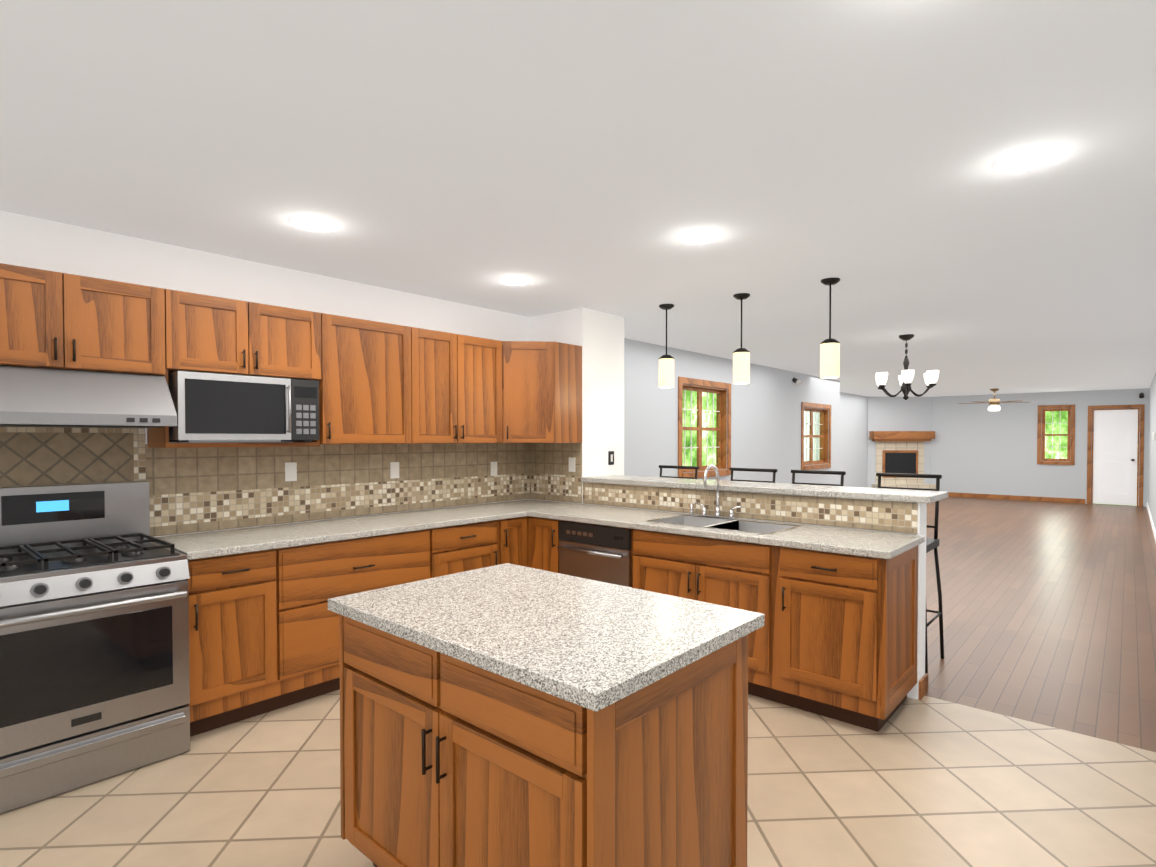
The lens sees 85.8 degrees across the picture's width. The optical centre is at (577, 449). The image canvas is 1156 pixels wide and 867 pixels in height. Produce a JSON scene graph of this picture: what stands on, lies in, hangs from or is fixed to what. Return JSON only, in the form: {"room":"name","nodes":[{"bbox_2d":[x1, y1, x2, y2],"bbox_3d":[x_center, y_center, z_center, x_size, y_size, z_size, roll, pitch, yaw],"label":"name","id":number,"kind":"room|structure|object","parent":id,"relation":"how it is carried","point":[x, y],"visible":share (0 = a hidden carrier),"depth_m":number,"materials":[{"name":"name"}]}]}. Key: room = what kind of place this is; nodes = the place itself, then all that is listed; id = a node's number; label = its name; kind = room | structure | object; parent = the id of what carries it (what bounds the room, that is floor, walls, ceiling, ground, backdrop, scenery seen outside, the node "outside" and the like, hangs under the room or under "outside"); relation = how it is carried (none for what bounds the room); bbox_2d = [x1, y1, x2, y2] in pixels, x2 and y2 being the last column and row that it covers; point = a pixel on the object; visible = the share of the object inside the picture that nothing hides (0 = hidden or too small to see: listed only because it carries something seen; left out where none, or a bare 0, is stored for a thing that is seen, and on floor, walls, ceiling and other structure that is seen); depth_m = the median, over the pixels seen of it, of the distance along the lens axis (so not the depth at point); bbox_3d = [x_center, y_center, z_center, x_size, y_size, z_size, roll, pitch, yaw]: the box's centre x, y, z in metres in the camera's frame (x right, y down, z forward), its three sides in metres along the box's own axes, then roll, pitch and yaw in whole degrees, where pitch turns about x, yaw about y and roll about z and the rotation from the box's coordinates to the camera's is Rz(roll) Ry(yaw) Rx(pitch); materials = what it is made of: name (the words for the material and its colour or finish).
{"room":"kitchen","nodes":[
{"label":"kitchen","id":0,"kind":"room"},
{"bbox_2d":[0,211,529,536],"bbox_3d":[-2.049,0.130,3.727,0.180,2.494,4.706,1,1,42],"label":"wall","id":1,"kind":"structure","parent":0,"point":[36,243],"depth_m":3.59,"materials":[{"name":"white paint"}]},
{"bbox_2d":[0,263,183,382],"bbox_3d":[-2.393,-0.578,2.926,0.347,0.428,0.810,1,1,42],"label":"upper cabinet","id":2,"kind":"object","parent":1,"relation":"attached to","point":[49,319],"depth_m":2.84,"materials":[{"name":"brown wood"}]},
{"bbox_2d":[0,365,176,427],"bbox_3d":[-2.343,-0.231,2.846,0.508,0.257,0.745,1,1,42],"label":"range hood","id":3,"kind":"object","parent":2,"relation":"attached to","point":[41,397],"visible":1,"depth_m":2.75,"materials":[{"name":"silver metal"}]},
{"bbox_2d":[184,292,323,386],"bbox_3d":[-1.922,-0.587,3.457,0.347,0.428,0.854,1,1,42],"label":"upper cabinet","id":4,"kind":"object","parent":1,"relation":"attached to","point":[222,335],"depth_m":3.37,"materials":[{"name":"brown wood"}]},
{"bbox_2d":[168,371,318,442],"bbox_3d":[-1.865,-0.215,3.441,0.440,0.352,0.710,1,1,42],"label":"microwave","id":5,"kind":"object","parent":4,"relation":"attached to","point":[210,406],"visible":0.98,"depth_m":3.27,"materials":[{"name":"silver metal"}]},
{"bbox_2d":[0,427,581,536],"bbox_3d":[-1.421,0.017,3.838,0.605,0.884,3.698,1,1,42],"label":"backsplash","id":6,"kind":"structure","parent":1,"relation":"attached to","point":[192,490],"depth_m":3.82,"materials":[{"name":"tile"}]},
{"bbox_2d":[285,462,296,480],"bbox_3d":[-1.784,0.141,3.865,0.007,0.116,0.070,1,1,42],"label":"electrical outlet plate","id":7,"kind":"object","parent":6,"relation":"attached to","point":[290,471],"depth_m":3.86,"materials":[{"name":"white plastic"}]},
{"bbox_2d":[390,462,398,478],"bbox_3d":[-1.299,0.149,4.412,0.007,0.116,0.070,1,1,42],"label":"electrical outlet plate","id":8,"kind":"object","parent":6,"relation":"attached to","point":[394,466],"depth_m":4.41,"materials":[{"name":"white plastic"}]},
{"bbox_2d":[490,462,496,475],"bbox_3d":[-0.689,0.160,5.100,0.007,0.116,0.070,1,1,42],"label":"electrical outlet plate","id":9,"kind":"object","parent":6,"relation":"attached to","point":[493,465],"depth_m":5.09,"materials":[{"name":"white plastic"}]},
{"bbox_2d":[569,457,574,471],"bbox_3d":[-0.049,0.127,5.078,0.070,0.116,0.005,1,1,42],"label":"electrical outlet plate","id":10,"kind":"object","parent":6,"relation":"attached to","point":[571,460],"depth_m":5.08,"materials":[{"name":"white plastic"}]},
{"bbox_2d":[292,313,403,446],"bbox_3d":[-1.415,-0.423,4.030,0.347,0.777,0.672,1,1,42],"label":"upper cabinet","id":11,"kind":"object","parent":1,"relation":"attached to","point":[383,383],"depth_m":3.86,"materials":[{"name":"brown wood"}]},
{"bbox_2d":[404,326,499,443],"bbox_3d":[-0.951,-0.431,4.522,0.390,0.777,0.924,1,1,42],"label":"upper cabinet","id":12,"kind":"object","parent":1,"relation":"attached to","point":[452,381],"depth_m":4.36,"materials":[{"name":"brown wood"}]},
{"bbox_2d":[500,341,581,442],"bbox_3d":[-0.418,-0.439,4.954,0.614,0.777,0.682,1,1,42],"label":"upper cabinet","id":13,"kind":"object","parent":1,"relation":"attached to","point":[541,382],"depth_m":4.75,"materials":[{"name":"brown wood"}]},
{"bbox_2d":[530,308,623,503],"bbox_3d":[-0.090,0.099,5.505,0.830,2.494,0.554,1,1,42],"label":"wall","id":14,"kind":"structure","parent":0,"point":[598,336],"depth_m":5.20,"materials":[{"name":"white paint"}]},
{"bbox_2d":[608,451,613,464],"bbox_3d":[0.285,0.075,5.293,0.009,0.116,0.070,1,1,42],"label":"electrical outlet plate","id":15,"kind":"object","parent":14,"relation":"attached to","point":[610,453],"depth_m":5.28,"materials":[{"name":"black plastic"}]},
{"bbox_2d":[0,689,1155,866],"bbox_3d":[-0.372,1.431,2.328,4.514,0.060,4.805,1,1,42],"label":"floor","id":16,"kind":"structure","parent":0,"point":[925,781],"depth_m":2.48,"materials":[{"name":"beige tile"}]},
{"bbox_2d":[0,481,189,813],"bbox_3d":[-2.262,0.786,2.769,0.754,1.215,0.762,1,1,42],"label":"gas range","id":17,"kind":"object","parent":16,"relation":"on","point":[94,641],"visible":1,"depth_m":2.64,"materials":[{"name":"silver metal"}]},
{"bbox_2d":[186,548,281,736],"bbox_3d":[-1.919,0.948,3.262,0.620,0.872,0.419,1,1,42],"label":"base cabinet","id":18,"kind":"object","parent":16,"relation":"on","point":[235,600],"depth_m":3.07,"materials":[{"name":"brown wood"}]},
{"bbox_2d":[282,527,441,706],"bbox_3d":[-1.466,0.940,3.773,0.620,0.872,1.077,1,1,42],"label":"base cabinet","id":19,"kind":"object","parent":16,"relation":"on","point":[312,574],"depth_m":3.42,"materials":[{"name":"brown wood"}]},
{"bbox_2d":[154,503,525,559],"bbox_3d":[-1.333,0.479,3.899,0.643,0.037,2.160,1,1,42],"label":"countertop","id":20,"kind":"structure","parent":19,"relation":"on","point":[243,540],"depth_m":3.61,"materials":[{"name":"grey stone"}]},
{"bbox_2d":[442,521,489,575],"bbox_3d":[-0.941,0.929,4.365,0.620,0.872,0.641,1,1,42],"label":"base cabinet","id":21,"kind":"object","parent":16,"relation":"on","point":[466,547],"depth_m":4.12,"materials":[{"name":"brown wood"}]},
{"bbox_2d":[490,517,525,566],"bbox_3d":[-0.685,0.925,4.610,0.678,0.872,0.375,1,1,42],"label":"base cabinet","id":22,"kind":"object","parent":16,"relation":"on","point":[507,536],"depth_m":4.42,"materials":[{"name":"brown wood"}]},
{"bbox_2d":[526,516,557,572],"bbox_3d":[-0.074,0.924,4.669,0.342,0.872,0.689,1,1,42],"label":"base cabinet","id":23,"kind":"object","parent":16,"relation":"on","point":[541,533],"depth_m":4.46,"materials":[{"name":"brown wood"}]},
{"bbox_2d":[554,503,561,506],"bbox_3d":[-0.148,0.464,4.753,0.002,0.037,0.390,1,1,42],"label":"countertop","id":24,"kind":"structure","parent":23,"relation":"on","point":[555,504],"depth_m":4.93,"materials":[{"name":"grey stone"}]},
{"bbox_2d":[328,563,763,866],"bbox_3d":[-0.134,0.951,1.967,1.155,0.913,0.798,1,1,42],"label":"kitchen island","id":25,"kind":"object","parent":16,"relation":"on","point":[507,715],"visible":1,"depth_m":1.66,"materials":[{"name":"brown wood"}]},
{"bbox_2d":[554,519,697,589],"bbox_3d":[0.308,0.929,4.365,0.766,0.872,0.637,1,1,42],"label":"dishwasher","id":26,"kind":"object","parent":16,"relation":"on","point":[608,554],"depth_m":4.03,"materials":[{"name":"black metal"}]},
{"bbox_2d":[490,499,924,558],"bbox_3d":[0.522,0.475,4.159,3.072,0.037,0.652,1,1,42],"label":"countertop","id":27,"kind":"structure","parent":26,"relation":"on","point":[856,542],"depth_m":3.73,"materials":[{"name":"grey stone"}]},
{"bbox_2d":[644,464,801,534],"bbox_3d":[0.904,0.362,3.859,0.836,0.518,0.510,1,1,42],"label":"sink","id":28,"kind":"object","parent":27,"relation":"in","point":[718,520],"visible":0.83,"depth_m":4.02,"materials":[{"name":"silver metal"}]},
{"bbox_2d":[642,544,753,694],"bbox_3d":[0.864,1.025,3.826,0.899,0.699,0.546,1,1,42],"label":"base cabinet","id":29,"kind":"object","parent":16,"relation":"on","point":[719,576],"depth_m":3.57,"materials":[{"name":"brown wood"}]},
{"bbox_2d":[583,482,926,699],"bbox_3d":[1.012,0.823,4.291,2.446,1.088,0.158,1,1,42],"label":"half wall","id":30,"kind":"structure","parent":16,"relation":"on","point":[913,693],"depth_m":3.47,"materials":[{"name":"white paint"}]},
{"bbox_2d":[583,482,917,533],"bbox_3d":[0.952,0.367,4.222,2.434,0.171,0.010,1,1,42],"label":"backsplash","id":31,"kind":"structure","parent":30,"relation":"attached to","point":[891,516],"depth_m":3.97,"materials":[{"name":"tile"}]},
{"bbox_2d":[582,475,947,503],"bbox_3d":[1.108,0.257,4.341,2.502,0.038,0.440,1,1,42],"label":"bar","id":32,"kind":"object","parent":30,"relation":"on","point":[903,495],"visible":1,"depth_m":3.97,"materials":[{"name":"grey stone"}]},
{"bbox_2d":[919,673,927,694],"bbox_3d":[1.064,1.316,4.349,2.461,0.100,0.042,1,1,42],"label":"baseboard","id":33,"kind":"structure","parent":30,"relation":"attached to","point":[923,686],"depth_m":3.48,"materials":[{"name":"brown wood"}]},
{"bbox_2d":[754,543,917,731],"bbox_3d":[1.419,0.946,3.384,0.631,0.872,0.631,1,1,42],"label":"base cabinet","id":34,"kind":"object","parent":16,"relation":"on","point":[834,636],"depth_m":3.15,"materials":[{"name":"brown wood"}]},
{"bbox_2d":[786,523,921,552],"bbox_3d":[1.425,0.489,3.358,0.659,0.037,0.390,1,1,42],"label":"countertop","id":35,"kind":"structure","parent":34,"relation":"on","point":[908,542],"depth_m":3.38,"materials":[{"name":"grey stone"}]},
{"bbox_2d":[0,0,1155,396],"bbox_3d":[3.887,-1.230,7.858,5.540,0.080,18.800,1,1,42],"label":"ceiling","id":36,"kind":"structure","parent":0,"point":[588,154],"depth_m":2.34,"materials":[{"name":"grey paint"}]},
{"bbox_2d":[290,216,335,231],"bbox_3d":[-1.297,-1.100,3.043,0.207,0.010,0.207,1,1,33],"label":"recessed light","id":37,"kind":"object","parent":36,"relation":"in","point":[310,223],"depth_m":3.02,"materials":[{"name":"white"}]},
{"bbox_2d":[499,276,529,284],"bbox_3d":[-0.423,-1.119,4.142,0.207,0.010,0.207,1,1,33],"label":"recessed light","id":38,"kind":"object","parent":36,"relation":"in","point":[512,280],"depth_m":4.11,"materials":[{"name":"white"}]},
{"bbox_2d":[659,304,673,387],"bbox_3d":[0.700,-0.813,4.920,0.124,0.648,0.124,1,1,42],"label":"pendant light","id":39,"kind":"object","parent":36,"relation":"hanging from","point":[666,370],"visible":1,"depth_m":4.88,"materials":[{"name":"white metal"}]},
{"bbox_2d":[679,230,719,243],"bbox_3d":[0.634,-1.103,3.242,0.207,0.010,0.207,0,1,-3],"label":"recessed light","id":40,"kind":"object","parent":36,"relation":"in","point":[698,236],"depth_m":3.23,"materials":[{"name":"white"}]},
{"bbox_2d":[733,293,749,383],"bbox_3d":[1.199,-0.807,4.563,0.124,0.648,0.124,1,1,42],"label":"pendant light","id":41,"kind":"object","parent":36,"relation":"hanging from","point":[741,365],"visible":1,"depth_m":4.52,"materials":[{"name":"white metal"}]},
{"bbox_2d":[820,277,839,377],"bbox_3d":[1.674,-0.799,4.129,0.124,0.648,0.124,1,1,42],"label":"pendant light","id":42,"kind":"object","parent":36,"relation":"hanging from","point":[829,357],"visible":1,"depth_m":4.09,"materials":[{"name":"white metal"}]},
{"bbox_2d":[875,334,938,399],"bbox_3d":[3.353,-0.831,6.352,0.616,0.663,0.609,1,1,42],"label":"chandelier","id":43,"kind":"object","parent":36,"relation":"hanging from","point":[907,376],"visible":1,"depth_m":6.30,"materials":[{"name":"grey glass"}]},
{"bbox_2d":[958,388,1027,410],"bbox_3d":[8.812,-1.042,13.206,1.270,0.479,1.287,1,1,42],"label":"ceiling fan","id":44,"kind":"object","parent":36,"relation":"hanging from","point":[994,403],"visible":1,"depth_m":13.10,"materials":[{"name":"gold metal"}]},
{"bbox_2d":[994,147,1061,172],"bbox_3d":[1.695,-1.088,2.346,0.207,0.010,0.207,1,1,33],"label":"recessed light","id":45,"kind":"object","parent":36,"relation":"in","point":[1027,159],"depth_m":2.33,"materials":[{"name":"white"}]},
{"bbox_2d":[624,338,839,483],"bbox_3d":[2.292,0.043,8.702,0.150,2.494,7.393,1,1,42],"label":"wall","id":46,"kind":"structure","parent":0,"point":[766,401],"depth_m":8.45,"materials":[{"name":"grey paint"}]},
{"bbox_2d":[678,377,730,477],"bbox_3d":[1.556,-0.257,7.839,0.182,1.211,1.274,1,1,42],"label":"window","id":47,"kind":"structure","parent":46,"relation":"in","point":[722,429],"depth_m":7.96,"materials":[{"name":"brown wood"}]},
{"bbox_2d":[801,402,830,469],"bbox_3d":[4.004,-0.220,10.600,0.182,1.112,1.307,1,1,42],"label":"window","id":48,"kind":"structure","parent":46,"relation":"in","point":[822,436],"depth_m":10.74,"materials":[{"name":"brown wood"}]},
{"bbox_2d":[804,411,819,460],"bbox_3d":[4.337,-0.010,11.728,0.806,2.494,0.150,1,1,42],"label":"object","id":49,"kind":"structure","parent":0,"point":[817,421],"depth_m":11.58,"materials":[{"name":"grey paint"}]},
{"bbox_2d":[839,392,867,486],"bbox_3d":[6.019,-0.056,14.344,0.150,2.494,6.298,1,1,42],"label":"wall","id":50,"kind":"structure","parent":0,"point":[853,451],"depth_m":14.89,"materials":[{"name":"grey paint"}]},
{"bbox_2d":[925,496,1155,751],"bbox_3d":[5.481,1.303,9.700,5.540,0.060,13.995,1,1,42],"label":"floor","id":51,"kind":"structure","parent":0,"point":[1049,613],"depth_m":5.12,"materials":[{"name":"brown wood"}]},
{"bbox_2d":[659,465,698,478],"bbox_3d":[0.726,0.749,5.266,0.461,1.204,0.482,1,1,42],"label":"bar stool","id":52,"kind":"object","parent":51,"relation":"on","point":[696,468],"visible":0.15,"depth_m":5.41,"materials":[{"name":"black metal"}]},
{"bbox_2d":[729,467,777,482],"bbox_3d":[1.245,0.757,4.806,0.461,1.204,0.482,1,1,42],"label":"bar stool","id":53,"kind":"object","parent":51,"relation":"on","point":[774,471],"visible":0.21,"depth_m":4.95,"materials":[{"name":"black metal"}]},
{"bbox_2d":[791,470,845,485],"bbox_3d":[1.630,0.763,4.464,0.461,1.204,0.482,1,1,42],"label":"bar stool","id":54,"kind":"object","parent":51,"relation":"on","point":[841,473],"visible":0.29,"depth_m":4.61,"materials":[{"name":"black metal"}]},
{"bbox_2d":[867,397,935,488],"bbox_3d":[8.125,-0.075,15.547,1.379,2.491,1.379,1,1,42],"label":"fireplace","id":55,"kind":"object","parent":51,"relation":"on","point":[901,434],"visible":0.73,"depth_m":15.66,"materials":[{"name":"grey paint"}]},
{"bbox_2d":[876,473,943,673],"bbox_3d":[2.088,0.770,4.058,0.461,1.204,0.482,1,1,42],"label":"bar stool","id":56,"kind":"object","parent":51,"relation":"on","point":[932,543],"visible":0.44,"depth_m":4.07,"materials":[{"name":"black metal"}]},
{"bbox_2d":[931,388,1149,506],"bbox_3d":[10.131,-0.064,14.806,5.390,2.494,0.150,1,1,42],"label":"wall","id":57,"kind":"structure","parent":0,"point":[979,448],"depth_m":14.66,"materials":[{"name":"grey paint"}]},
{"bbox_2d":[948,492,1084,503],"bbox_3d":[10.108,1.135,14.736,2.977,0.100,0.012,1,1,42],"label":"baseboard","id":58,"kind":"structure","parent":57,"relation":"attached to","point":[1012,497],"depth_m":14.55,"materials":[{"name":"brown wood"}]},
{"bbox_2d":[1037,404,1074,464],"bbox_3d":[10.863,-0.326,14.126,0.676,1.351,0.182,1,1,42],"label":"window","id":59,"kind":"structure","parent":57,"relation":"in","point":[1041,458],"depth_m":14.11,"materials":[{"name":"brown wood"}]},
{"bbox_2d":[1087,404,1144,506],"bbox_3d":[11.614,0.128,13.448,0.923,2.158,0.212,1,1,42],"label":"entry door","id":60,"kind":"structure","parent":57,"relation":"in","point":[1115,469],"depth_m":13.43,"materials":[{"name":"white wood"}]},
{"bbox_2d":[1148,373,1155,529],"bbox_3d":[5.854,0.089,6.036,0.150,2.494,18.650,1,1,42],"label":"wall","id":61,"kind":"structure","parent":0,"point":[1152,459],"depth_m":10.82,"materials":[{"name":"grey paint"}]},
{"bbox_2d":[792,377,1154,439],"bbox_3d":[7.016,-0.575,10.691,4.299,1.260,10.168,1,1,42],"label":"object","id":62,"kind":"object","parent":61,"relation":"attached to","point":[798,382],"visible":0.94,"depth_m":9.77,"materials":[{"name":"black plastic"}]},
{"bbox_2d":[1147,502,1155,541],"bbox_3d":[7.517,1.251,8.058,0.012,0.100,13.443,1,1,42],"label":"baseboard","id":63,"kind":"structure","parent":61,"relation":"attached to","point":[1152,524],"depth_m":10.24,"materials":[{"name":"white wood"}]},
{"label":"outside","id":64,"kind":"structure","parent":0,"visible":0},
{"bbox_2d":[682,390,715,465],"bbox_3d":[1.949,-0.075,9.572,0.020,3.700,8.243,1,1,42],"label":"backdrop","id":65,"kind":"structure","parent":64,"point":[694,422],"depth_m":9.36,"materials":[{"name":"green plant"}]},
{"bbox_2d":[1045,411,1137,505],"bbox_3d":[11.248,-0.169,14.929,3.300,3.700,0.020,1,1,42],"label":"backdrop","id":66,"kind":"structure","parent":64,"point":[1060,442],"depth_m":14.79,"materials":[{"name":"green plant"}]}
]}

